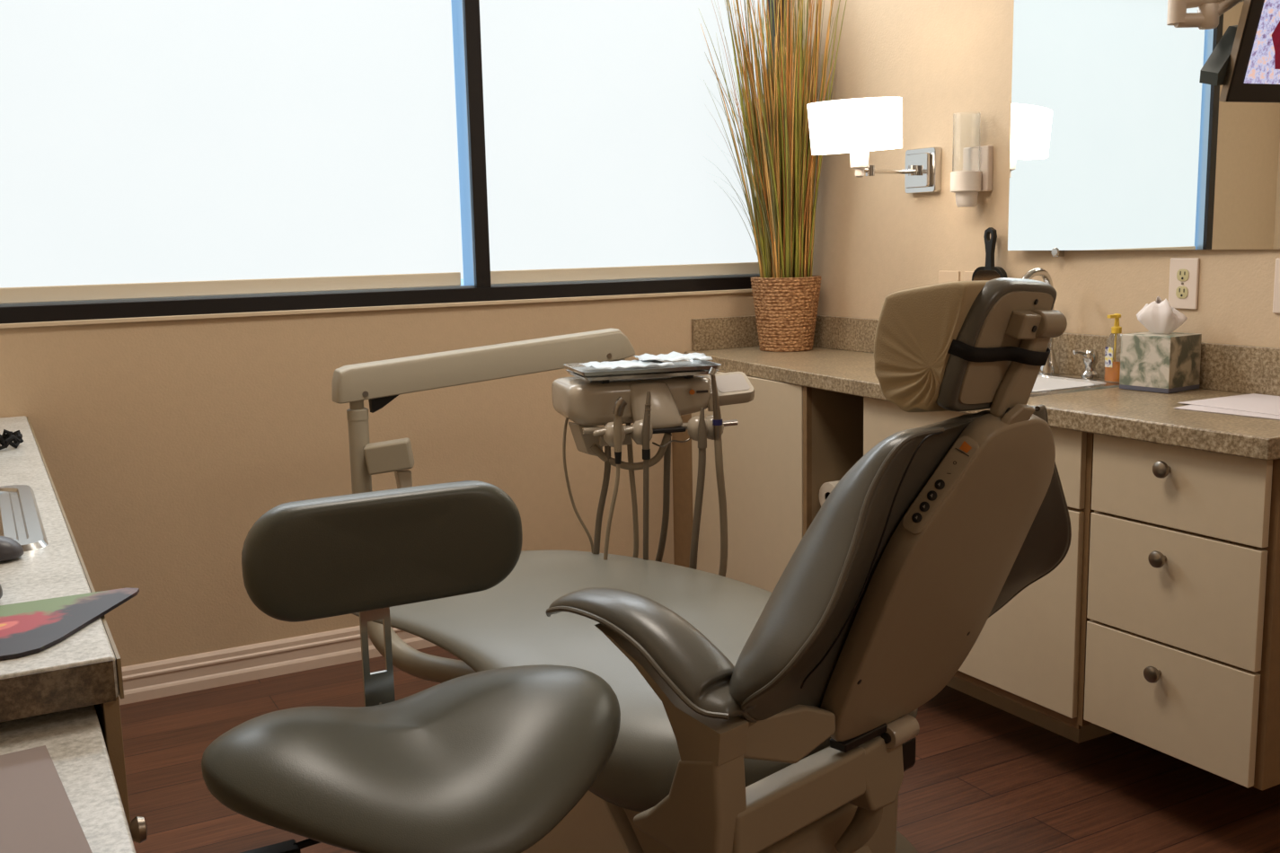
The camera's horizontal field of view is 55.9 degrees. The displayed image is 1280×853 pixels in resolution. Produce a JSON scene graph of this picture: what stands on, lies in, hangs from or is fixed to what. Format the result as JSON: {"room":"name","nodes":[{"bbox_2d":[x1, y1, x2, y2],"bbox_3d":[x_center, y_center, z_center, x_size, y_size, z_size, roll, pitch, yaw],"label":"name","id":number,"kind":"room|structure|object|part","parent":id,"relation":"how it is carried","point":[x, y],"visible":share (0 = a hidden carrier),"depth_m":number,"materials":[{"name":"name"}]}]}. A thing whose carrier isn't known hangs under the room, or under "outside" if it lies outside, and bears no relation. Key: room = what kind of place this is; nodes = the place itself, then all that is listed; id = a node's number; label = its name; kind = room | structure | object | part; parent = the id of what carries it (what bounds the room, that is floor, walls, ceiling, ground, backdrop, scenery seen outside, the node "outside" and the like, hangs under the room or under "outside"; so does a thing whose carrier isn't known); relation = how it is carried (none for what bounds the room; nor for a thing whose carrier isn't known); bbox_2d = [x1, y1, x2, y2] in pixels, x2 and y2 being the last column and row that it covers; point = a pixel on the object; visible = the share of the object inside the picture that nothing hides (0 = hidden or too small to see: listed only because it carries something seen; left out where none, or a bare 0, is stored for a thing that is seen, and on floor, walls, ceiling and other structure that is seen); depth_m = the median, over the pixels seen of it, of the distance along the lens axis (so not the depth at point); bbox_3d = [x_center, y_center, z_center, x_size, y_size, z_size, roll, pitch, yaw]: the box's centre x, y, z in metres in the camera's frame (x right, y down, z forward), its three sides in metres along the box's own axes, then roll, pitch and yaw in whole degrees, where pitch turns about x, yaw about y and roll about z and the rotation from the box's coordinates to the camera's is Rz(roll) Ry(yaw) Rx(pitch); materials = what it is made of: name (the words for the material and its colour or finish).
{"room":"dental clinic","nodes":[
{"label":"dental clinic","id":0,"kind":"room"},
{"bbox_2d":[0,10,786,667],"bbox_3d":[-0.874,-0.616,3.352,3.090,2.600,0.134,-6,10,-28],"label":"wall","id":1,"kind":"structure","parent":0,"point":[163,445],"depth_m":3.29,"materials":[{"name":"paint"}]},
{"bbox_2d":[0,0,463,304],"bbox_3d":[-1.140,-1.002,3.139,1.380,1.314,0.048,-6,10,-28],"label":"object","id":2,"kind":"object","parent":1,"relation":"attached to","point":[149,148],"visible":1,"depth_m":3.20,"materials":[{"name":"grey"}]},
{"bbox_2d":[118,626,436,705],"bbox_3d":[-0.699,0.615,3.554,1.840,0.098,0.016,-6,10,-28],"label":"baseboard","id":3,"kind":"structure","parent":1,"relation":"attached to","point":[213,669],"depth_m":3.34,"materials":[{"name":"beige paint"}]},
{"bbox_2d":[0,0,785,323],"bbox_3d":[-0.672,-1.051,3.399,2.570,1.404,0.108,-6,10,-28],"label":"window","id":4,"kind":"structure","parent":1,"relation":"attached to","point":[475,286],"depth_m":3.48,"materials":[{"name":"black"}]},
{"bbox_3d":[-0.649,-0.375,3.489,2.570,0.040,0.074,-6,10,-28],"label":"sill rail","id":5,"kind":"part","parent":4,"relation":"part of","materials":[{"name":"black metal"}]},
{"bbox_3d":[-1.165,-1.008,3.190,1.420,1.364,0.004,-6,10,-28],"label":"glazing pane","id":6,"kind":"part","parent":4,"relation":"part of","materials":[{"name":"glass"}]},
{"bbox_2d":[479,0,766,284],"bbox_3d":[-0.024,-1.120,3.745,1.010,1.314,0.048,-6,10,-28],"label":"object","id":7,"kind":"object","parent":1,"relation":"attached to","point":[601,134],"visible":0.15,"depth_m":3.74,"materials":[{"name":"grey"}]},
{"bbox_2d":[119,645,1279,852],"bbox_3d":[0.378,1.009,1.364,3.290,0.060,5.150,-6,10,-28],"label":"floor","id":8,"kind":"structure","parent":0,"point":[984,778],"depth_m":2.61,"materials":[{"name":"brown wood"}]},
{"bbox_2d":[94,697,130,827],"bbox_3d":[-1.350,0.545,1.997,0.753,0.739,2.063,-6,10,-28],"label":"base cabinet","id":9,"kind":"object","parent":8,"relation":"on","point":[108,713],"visible":0.16,"depth_m":1.23,"materials":[{"name":"brown"}]},
{"bbox_2d":[0,415,123,722],"bbox_3d":[-1.353,0.158,1.930,0.758,0.045,2.084,-6,10,-28],"label":"countertop","id":10,"kind":"structure","parent":9,"relation":"on","point":[83,669],"depth_m":1.32,"materials":[{"name":"stone"}]},
{"bbox_2d":[0,584,2,599],"bbox_3d":[-0.773,0.183,1.395,0.059,0.034,0.098,-9,11,-40],"label":"computer mouse","id":11,"kind":"object","parent":10,"relation":"on","point":[1,589],"visible":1,"depth_m":1.39,"materials":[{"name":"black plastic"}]},
{"bbox_2d":[0,429,23,450],"bbox_3d":[-1.347,0.029,2.506,0.119,0.033,0.126,-6,10,-28],"label":"tie","id":12,"kind":"object","parent":10,"relation":"on","point":[13,439],"visible":1,"depth_m":2.50,"materials":[{"name":"black fabric"}]},
{"bbox_2d":[0,536,24,562],"bbox_3d":[-0.870,0.160,1.586,0.108,0.034,0.061,-3,9,-10],"label":"computer mouse","id":13,"kind":"object","parent":10,"relation":"on","point":[10,549],"visible":1,"depth_m":1.58,"materials":[{"name":"grey plastic"}]},
{"bbox_2d":[0,485,48,551],"bbox_3d":[-1.097,0.150,1.775,0.385,0.008,0.500,-6,10,-28],"label":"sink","id":14,"kind":"object","parent":10,"relation":"in","point":[21,521],"visible":0.77,"depth_m":1.81,"materials":[{"name":"grey metal"}]},
{"bbox_2d":[0,587,139,660],"bbox_3d":[-0.678,0.217,1.285,0.289,0.004,0.200,-6,10,-28],"label":"mouse pad","id":15,"kind":"object","parent":10,"relation":"on","point":[27,628],"visible":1,"depth_m":1.32,"materials":[{"name":"plastic"}]},
{"bbox_2d":[0,705,136,852],"bbox_3d":[-0.657,0.399,0.671,0.732,0.040,1.100,-6,10,-28],"label":"countertop","id":16,"kind":"structure","parent":9,"relation":"on","point":[73,738],"depth_m":1.10,"materials":[{"name":"stone"}]},
{"bbox_2d":[0,745,92,852],"bbox_3d":[-0.568,0.328,0.970,0.200,0.002,0.280,-7,10,-33],"label":"paper sheet","id":17,"kind":"object","parent":16,"relation":"on","point":[38,816],"visible":1,"depth_m":1.01,"materials":[{"name":"grey paper"}]},
{"bbox_2d":[129,816,147,843],"bbox_3d":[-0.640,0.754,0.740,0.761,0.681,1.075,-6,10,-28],"label":"knob","id":18,"kind":"object","parent":9,"relation":"attached to","point":[137,826],"visible":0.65,"depth_m":1.16,"materials":[{"name":"silver"}]},
{"bbox_2d":[201,480,620,852],"bbox_3d":[-0.266,0.532,1.500,0.580,0.869,0.584,-6,10,-28],"label":"stool","id":19,"kind":"object","parent":8,"relation":"on","point":[492,761],"visible":1,"depth_m":1.44,"materials":[{"name":"grey leather"}]},
{"bbox_3d":[-0.335,0.468,1.419,0.146,0.024,0.011,-6,10,-30],"label":"lever","id":20,"kind":"part","parent":19,"relation":"part of","materials":[{"name":"black rubber"}]},
{"bbox_3d":[-0.329,0.159,1.575,0.372,0.153,0.065,-6,10,-28],"label":"backrest","id":21,"kind":"part","parent":19,"relation":"part of","materials":[{"name":"grey leather"}]},
{"bbox_3d":[-0.247,0.395,1.436,0.516,0.137,0.340,-6,10,-28],"label":"seat","id":22,"kind":"part","parent":19,"relation":"part of","materials":[{"name":"grey leather"}]},
{"bbox_2d":[351,277,1071,852],"bbox_3d":[0.072,0.291,2.172,0.899,1.126,1.419,-10,12,-43],"label":"dental chair","id":23,"kind":"object","parent":8,"relation":"on","point":[754,719],"visible":0.85,"depth_m":1.67,"materials":[{"name":"grey leather"}]},
{"bbox_2d":[331,328,754,683],"bbox_3d":[-0.158,0.200,2.614,0.805,0.751,0.791,-6,10,-28],"label":"dental delivery unit","id":24,"kind":"object","parent":23,"relation":"attached to","point":[589,404],"visible":0.76,"depth_m":2.67,"materials":[{"name":"beige paint"}]},
{"bbox_3d":[-0.350,-0.151,2.864,0.771,0.124,0.056,-7,10,-31],"label":"swing arm","id":25,"kind":"part","parent":24,"relation":"part of","materials":[{"name":"beige paint"}]},
{"bbox_3d":[-0.081,0.012,2.470,0.031,0.016,0.012,-4,9,-19],"label":"holder lever","id":26,"kind":"part","parent":24,"relation":"part of","materials":[{"name":"beige plastic"}]},
{"bbox_2d":[603,397,626,559],"bbox_3d":[-0.063,0.185,2.494,0.090,0.499,0.033,3,10,26],"label":"handpiece","id":27,"kind":"object","parent":24,"relation":"in","point":[620,404],"visible":0.77,"depth_m":2.46,"materials":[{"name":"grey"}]},
{"bbox_3d":[-0.023,0.008,2.488,0.031,0.016,0.012,-4,9,-19],"label":"holder lever","id":28,"kind":"part","parent":24,"relation":"part of","materials":[{"name":"beige plastic"}]},
{"bbox_3d":[0.020,0.003,2.531,0.281,0.016,0.013,-3,9,-12],"label":"holder rail","id":29,"kind":"part","parent":24,"relation":"part of","materials":[{"name":"beige plastic"}]},
{"bbox_2d":[563,360,721,383],"bbox_3d":[0.003,-0.118,2.579,0.304,0.030,0.188,-4,9,-17],"label":"tray","id":30,"kind":"object","parent":24,"relation":"on","point":[687,369],"visible":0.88,"depth_m":2.52,"materials":[{"name":"silver metal"}]},
{"bbox_2d":[579,360,674,370],"bbox_3d":[-0.028,-0.134,2.557,0.170,0.010,0.120,-5,9,-22],"label":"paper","id":31,"kind":"object","parent":30,"relation":"on","point":[622,364],"visible":0.94,"depth_m":2.53,"materials":[{"name":"white paper"}]},
{"bbox_2d":[633,351,712,361],"bbox_3d":[0.070,-0.153,2.611,0.150,0.012,0.125,-3,9,-10],"label":"pouch","id":32,"kind":"object","parent":30,"relation":"on","point":[674,356],"visible":1,"depth_m":2.59,"materials":[{"name":"white paper"}]},
{"bbox_2d":[641,391,651,560],"bbox_3d":[0.007,0.174,2.538,0.022,0.509,0.095,-4,9,-16],"label":"handpiece","id":33,"kind":"object","parent":24,"relation":"in","point":[646,428],"visible":0.73,"depth_m":2.48,"materials":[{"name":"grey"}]},
{"bbox_2d":[688,407,706,569],"bbox_3d":[0.110,0.191,2.556,0.031,0.467,0.078,-9,12,-42],"label":"handpiece","id":34,"kind":"object","parent":24,"relation":"in","point":[701,428],"visible":0.71,"depth_m":2.52,"materials":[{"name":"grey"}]},
{"bbox_3d":[0.155,-0.053,2.596,0.026,0.037,0.035,-6,10,-28],"label":"knob","id":35,"kind":"part","parent":24,"relation":"part of","materials":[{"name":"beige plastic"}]},
{"bbox_2d":[707,367,727,577],"bbox_3d":[0.167,0.135,2.557,0.037,0.529,0.063,-1,9,4],"label":"handpiece","id":36,"kind":"object","parent":24,"relation":"in","point":[717,421],"visible":0.82,"depth_m":2.53,"materials":[{"name":"grey plastic"}]},
{"bbox_3d":[-0.059,0.413,2.258,0.700,0.219,1.140,-10,12,-43],"label":"seat","id":37,"kind":"part","parent":23,"relation":"part of","materials":[{"name":"grey leather"}]},
{"bbox_3d":[0.002,0.295,1.668,0.101,0.116,0.381,-10,12,-43],"label":"armrest","id":38,"kind":"part","parent":23,"relation":"part of","materials":[{"name":"grey leather"}]},
{"bbox_3d":[0.339,0.597,1.862,0.078,0.150,0.030,4,10,32],"label":"release lever","id":39,"kind":"part","parent":23,"relation":"part of","materials":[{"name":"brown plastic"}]},
{"bbox_3d":[0.401,0.192,1.734,0.713,0.442,0.244,-10,12,-43],"label":"backrest","id":40,"kind":"part","parent":23,"relation":"part of","materials":[{"name":"grey leather"}]},
{"bbox_3d":[0.134,0.822,2.282,0.790,0.040,0.830,-10,12,-43],"label":"plate","id":41,"kind":"part","parent":23,"relation":"part of","materials":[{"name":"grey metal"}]},
{"bbox_3d":[0.141,0.541,2.070,0.400,0.060,0.520,-10,12,-43],"label":"seat frame","id":42,"kind":"part","parent":23,"relation":"part of","materials":[{"name":"black plastic"}]},
{"bbox_2d":[873,280,1050,412],"bbox_3d":[0.445,-0.108,1.629,0.226,0.184,0.168,-10,12,-43],"label":"headrest cover","id":43,"kind":"object","parent":23,"relation":"attached to","point":[917,331],"visible":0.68,"depth_m":1.56,"materials":[{"name":"beige fabric"}]},
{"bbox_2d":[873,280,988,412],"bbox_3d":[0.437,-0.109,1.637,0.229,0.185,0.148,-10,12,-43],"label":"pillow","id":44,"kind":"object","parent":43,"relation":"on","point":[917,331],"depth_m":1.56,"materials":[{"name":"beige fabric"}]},
{"bbox_3d":[0.478,-0.104,1.585,0.174,0.153,0.055,-10,12,-43],"label":"headrest plate","id":45,"kind":"part","parent":23,"relation":"part of","materials":[{"name":"brown plastic"}]},
{"bbox_3d":[0.508,-0.071,1.612,0.078,0.139,0.056,-10,12,-43],"label":"link arm","id":46,"kind":"part","parent":23,"relation":"part of","materials":[{"name":"brown plastic"}]},
{"bbox_3d":[0.535,-0.136,1.596,0.063,0.040,0.038,-10,12,-43],"label":"pivot knob","id":47,"kind":"part","parent":23,"relation":"part of","materials":[{"name":"brown plastic"}]},
{"bbox_2d":[671,369,863,592],"bbox_3d":[0.486,0.210,3.746,0.470,0.786,0.730,-6,10,-28],"label":"base cabinet","id":48,"kind":"object","parent":8,"relation":"on","point":[789,441],"visible":0.2,"depth_m":3.47,"materials":[{"name":"brown"}]},
{"bbox_3d":[0.313,0.190,3.583,0.016,0.683,0.580,-6,10,-28],"label":"door","id":49,"kind":"part","parent":48,"relation":"part of","materials":[{"name":"beige laminate"}]},
{"bbox_2d":[819,480,839,506],"bbox_3d":[0.589,0.184,3.324,0.176,0.094,0.090,-6,10,-28],"label":"paper roll","id":50,"kind":"object","parent":48,"relation":"attached to","point":[826,488],"visible":0.17,"depth_m":3.29,"materials":[{"name":"beige paper"}]},
{"bbox_2d":[684,346,1279,460],"bbox_3d":[0.795,-0.111,3.093,0.506,0.040,2.082,-6,10,-28],"label":"countertop","id":51,"kind":"structure","parent":48,"relation":"on","point":[1152,417],"depth_m":2.52,"materials":[{"name":"stone"}]},
{"bbox_2d":[698,0,847,352],"bbox_3d":[0.382,-0.874,3.718,0.507,1.292,0.369,-5,10,-24],"label":"potted plant","id":52,"kind":"object","parent":51,"relation":"on","point":[786,293],"visible":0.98,"depth_m":3.75,"materials":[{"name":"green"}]},
{"bbox_2d":[1022,268,1099,379],"bbox_3d":[1.017,-0.253,2.952,0.150,0.266,0.177,-6,10,-28],"label":"faucet","id":53,"kind":"object","parent":51,"relation":"on","point":[1090,357],"visible":0.66,"depth_m":2.96,"materials":[{"name":"silver metal"}]},
{"bbox_3d":[0.982,-0.279,2.994,0.135,0.226,0.020,-8,11,-35],"label":"spout","id":54,"kind":"part","parent":53,"relation":"part of","materials":[{"name":"silver metal"}]},
{"bbox_3d":[1.084,-0.153,2.926,0.065,0.072,0.042,-6,10,-28],"label":"handle","id":55,"kind":"part","parent":53,"relation":"part of","materials":[{"name":"silver metal"}]},
{"bbox_2d":[1029,373,1119,397],"bbox_3d":[0.878,-0.034,2.938,0.350,0.162,0.470,-6,10,-28],"label":"sink","id":56,"kind":"object","parent":51,"relation":"in","point":[1045,384],"visible":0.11,"depth_m":2.88,"materials":[{"name":"white ceramic"}]},
{"bbox_2d":[1031,374,1106,392],"bbox_3d":[0.878,-0.034,2.938,0.285,0.162,0.424,-6,10,-28],"label":"basin","id":57,"kind":"object","parent":56,"relation":"in","point":[1044,383],"depth_m":2.92,"materials":[{"name":"white ceramic"}]},
{"bbox_2d":[1103,313,1121,382],"bbox_3d":[1.107,-0.184,2.819,0.044,0.160,0.050,-6,10,-28],"label":"soap bottle","id":58,"kind":"object","parent":51,"relation":"on","point":[1113,348],"visible":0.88,"depth_m":2.81,"materials":[{"name":"orange plastic"}]},
{"bbox_2d":[1119,296,1201,393],"bbox_3d":[1.173,-0.189,2.720,0.123,0.208,0.125,-7,11,-34],"label":"tissue box","id":59,"kind":"object","parent":51,"relation":"on","point":[1159,359],"visible":1,"depth_m":2.69,"materials":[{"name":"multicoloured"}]},
{"bbox_2d":[1174,405,1279,419],"bbox_3d":[1.260,-0.033,2.378,0.240,0.001,0.300,-7,11,-34],"label":"paper sheet","id":60,"kind":"object","parent":51,"relation":"on","point":[1188,407],"visible":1,"depth_m":2.36,"materials":[{"name":"grey paper"}]},
{"bbox_2d":[1178,393,1279,415],"bbox_3d":[1.288,-0.041,2.418,0.240,0.001,0.300,-6,10,-27],"label":"paper sheet","id":61,"kind":"object","parent":51,"relation":"on","point":[1252,402],"visible":1,"depth_m":2.47,"materials":[{"name":"grey paper"}]},
{"bbox_2d":[863,397,1113,743],"bbox_3d":[0.947,0.328,2.921,0.470,0.786,0.714,-6,10,-28],"label":"base cabinet","id":62,"kind":"object","parent":8,"relation":"on","point":[1027,661],"visible":0.34,"depth_m":2.61,"materials":[{"name":"brown wood"}]},
{"bbox_3d":[0.747,0.354,2.816,0.016,0.445,0.690,-6,10,-28],"label":"door","id":63,"kind":"part","parent":62,"relation":"part of","materials":[{"name":"beige laminate"}]},
{"bbox_2d":[1083,433,1279,790],"bbox_3d":[1.206,0.399,2.427,0.500,0.786,0.397,-6,10,-28],"label":"base cabinet","id":64,"kind":"object","parent":8,"relation":"on","point":[1183,640],"visible":1,"depth_m":2.27,"materials":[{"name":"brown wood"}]},
{"bbox_3d":[0.995,0.479,2.336,0.030,0.033,0.033,-6,10,-28],"label":"knob","id":65,"kind":"part","parent":64,"relation":"part of","materials":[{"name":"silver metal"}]},
{"bbox_3d":[0.990,0.253,2.301,0.030,0.033,0.033,-6,10,-28],"label":"knob","id":66,"kind":"part","parent":64,"relation":"part of","materials":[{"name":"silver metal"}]},
{"bbox_3d":[0.986,0.081,2.275,0.030,0.033,0.033,-6,10,-28],"label":"knob","id":67,"kind":"part","parent":64,"relation":"part of","materials":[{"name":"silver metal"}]},
{"bbox_3d":[1.022,0.529,2.347,0.018,0.214,0.374,-6,10,-28],"label":"drawer","id":68,"kind":"part","parent":64,"relation":"part of","materials":[{"name":"beige laminate"}]},
{"bbox_3d":[1.017,0.307,2.312,0.018,0.223,0.374,-6,10,-28],"label":"drawer","id":69,"kind":"part","parent":64,"relation":"part of","materials":[{"name":"beige laminate"}]},
{"bbox_3d":[1.012,0.113,2.283,0.018,0.158,0.374,-6,10,-28],"label":"drawer","id":70,"kind":"part","parent":64,"relation":"part of","materials":[{"name":"beige laminate"}]},
{"bbox_2d":[750,275,821,352],"bbox_3d":[0.468,-0.364,3.870,0.226,0.233,0.226,-6,10,-28],"label":"basket","id":71,"kind":"object","parent":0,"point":[786,307],"depth_m":3.79,"materials":[{"name":"brown wicker"}]},
{"bbox_2d":[790,0,1279,347],"bbox_3d":[1.744,-0.453,1.919,0.100,2.600,5.150,-6,10,-28],"label":"wall","id":72,"kind":"structure","parent":0,"point":[874,240],"depth_m":3.38,"materials":[{"name":"paint"}]},
{"bbox_2d":[807,97,942,194],"bbox_3d":[0.655,-0.761,3.275,0.507,0.244,0.182,-9,12,-41],"label":"wall lamp","id":73,"kind":"object","parent":72,"relation":"attached to","point":[858,127],"visible":1,"depth_m":3.13,"materials":[{"name":"silver metal"}]},
{"bbox_3d":[0.570,-0.795,3.194,0.287,0.149,0.176,-6,10,-28],"label":"lamp shade","id":74,"kind":"part","parent":73,"relation":"part of","materials":[{"name":"white fabric"}]},
{"bbox_2d":[849,150,869,177],"bbox_3d":[0.585,-0.705,3.215,0.052,0.080,0.052,-6,10,-28],"label":"socket","id":75,"kind":"object","parent":73,"relation":"attached to","point":[859,159],"depth_m":3.20,"materials":[{"name":"beige plastic"}]},
{"bbox_3d":[0.690,-0.707,3.331,0.028,0.036,0.313,6,11,39],"label":"swing arm","id":76,"kind":"part","parent":73,"relation":"part of","materials":[{"name":"silver metal"}]},
{"bbox_3d":[0.803,-0.732,3.449,0.040,0.125,0.125,-6,10,-28],"label":"wall plate","id":77,"kind":"part","parent":73,"relation":"part of","materials":[{"name":"silver metal"}]},
{"bbox_2d":[938,271,959,283],"bbox_3d":[0.876,-0.383,3.421,0.005,0.116,0.080,-6,10,-28],"label":"blank plate","id":78,"kind":"object","parent":72,"relation":"attached to","point":[944,277],"visible":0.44,"depth_m":3.41,"materials":[{"name":"beige plastic"}]},
{"bbox_2d":[963,271,973,281],"bbox_3d":[0.924,-0.370,3.334,0.005,0.116,0.080,-6,10,-28],"label":"blank plate","id":79,"kind":"object","parent":72,"relation":"attached to","point":[968,275],"visible":0.2,"depth_m":3.35,"materials":[{"name":"beige plastic"}]},
{"bbox_2d":[950,111,993,207],"bbox_3d":[0.882,-0.717,3.250,0.093,0.247,0.096,-6,10,-28],"label":"dispenser","id":80,"kind":"object","parent":72,"relation":"attached to","point":[971,174],"visible":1,"depth_m":3.22,"materials":[{"name":"beige plastic"}]},
{"bbox_2d":[691,315,1279,396],"bbox_3d":[0.843,-0.187,3.109,0.394,0.103,2.080,-6,10,-28],"label":"backsplash","id":81,"kind":"structure","parent":72,"relation":"attached to","point":[1224,367],"depth_m":3.04,"materials":[{"name":"stone"}]},
{"bbox_2d":[971,227,1007,281],"bbox_3d":[0.939,-0.399,3.243,0.018,0.269,0.115,-6,10,-28],"label":"mirror","id":82,"kind":"object","parent":72,"relation":"attached to","point":[989,271],"visible":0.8,"depth_m":3.23,"materials":[{"name":"black mirror"}]},
{"bbox_2d":[972,269,1000,281],"bbox_3d":[0.933,-0.347,3.247,0.002,0.148,0.104,-6,10,-28],"label":"mirror glass","id":83,"kind":"object","parent":82,"relation":"attached to","point":[978,274],"depth_m":3.24,"materials":[{"name":"beige"}]},
{"bbox_3d":[0.940,-0.348,3.251,0.016,0.165,0.115,-6,10,-28],"label":"frame","id":84,"kind":"part","parent":82,"relation":"part of","materials":[{"name":"black plastic"}]},
{"bbox_3d":[0.938,-0.475,3.231,0.014,0.115,0.036,-6,10,-28],"label":"handle","id":85,"kind":"part","parent":82,"relation":"part of","materials":[{"name":"black plastic"}]},
{"bbox_2d":[1007,0,1279,256],"bbox_3d":[1.273,-0.877,2.590,0.028,1.016,1.200,-6,10,-30],"label":"wall mirror","id":86,"kind":"object","parent":72,"relation":"attached to","point":[1117,142],"visible":1,"depth_m":2.82,"materials":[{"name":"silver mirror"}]},
{"bbox_2d":[1168,257,1199,309],"bbox_3d":[1.241,-0.326,2.756,0.009,0.116,0.074,-6,10,-28],"label":"wall outlet","id":87,"kind":"object","parent":72,"relation":"attached to","point":[1184,272],"visible":0.97,"depth_m":2.75,"materials":[{"name":"beige plastic"}]},
{"bbox_2d":[1175,286,1188,298],"bbox_3d":[1.238,-0.307,2.757,0.003,0.028,0.030,-6,10,-28],"label":"receptacle","id":88,"kind":"object","parent":87,"relation":"attached to","point":[1181,292],"depth_m":2.76,"materials":[{"name":"beige plastic"}]},
{"bbox_2d":[1176,268,1189,281],"bbox_3d":[1.238,-0.345,2.751,0.003,0.028,0.030,-6,10,-28],"label":"receptacle","id":89,"kind":"object","parent":87,"relation":"attached to","point":[1182,274],"depth_m":2.75,"materials":[{"name":"beige plastic"}]},
{"bbox_2d":[1272,258,1279,313],"bbox_3d":[1.365,-0.294,2.532,0.010,0.116,0.074,-6,10,-28],"label":"light switch","id":90,"kind":"object","parent":72,"relation":"attached to","point":[1276,287],"visible":1,"depth_m":2.56,"materials":[{"name":"beige plastic"}]},
{"bbox_3d":[0.319,-1.619,0.958,3.290,0.060,5.150,-6,10,-28],"label":"ceiling","id":91,"kind":"structure","parent":0,"visible":0},
{"bbox_2d":[1166,0,1279,102],"bbox_3d":[1.035,-1.106,1.766,0.515,1.232,0.122,-5,9,-20],"label":"monitor","id":92,"kind":"object","parent":91,"relation":"hanging from","point":[1245,61],"visible":1,"depth_m":1.79,"materials":[{"name":"black plastic"}]},
{"bbox_3d":[0.926,-0.658,1.802,0.255,0.066,0.025,-2,9,-3],"label":"arm","id":93,"kind":"part","parent":92,"relation":"part of","materials":[{"name":"beige plastic"}]},
{"bbox_3d":[0.966,-1.162,1.744,0.270,1.111,0.079,-5,10,-24],"label":"arm","id":94,"kind":"part","parent":92,"relation":"part of","materials":[{"name":"beige plastic"}]}
]}

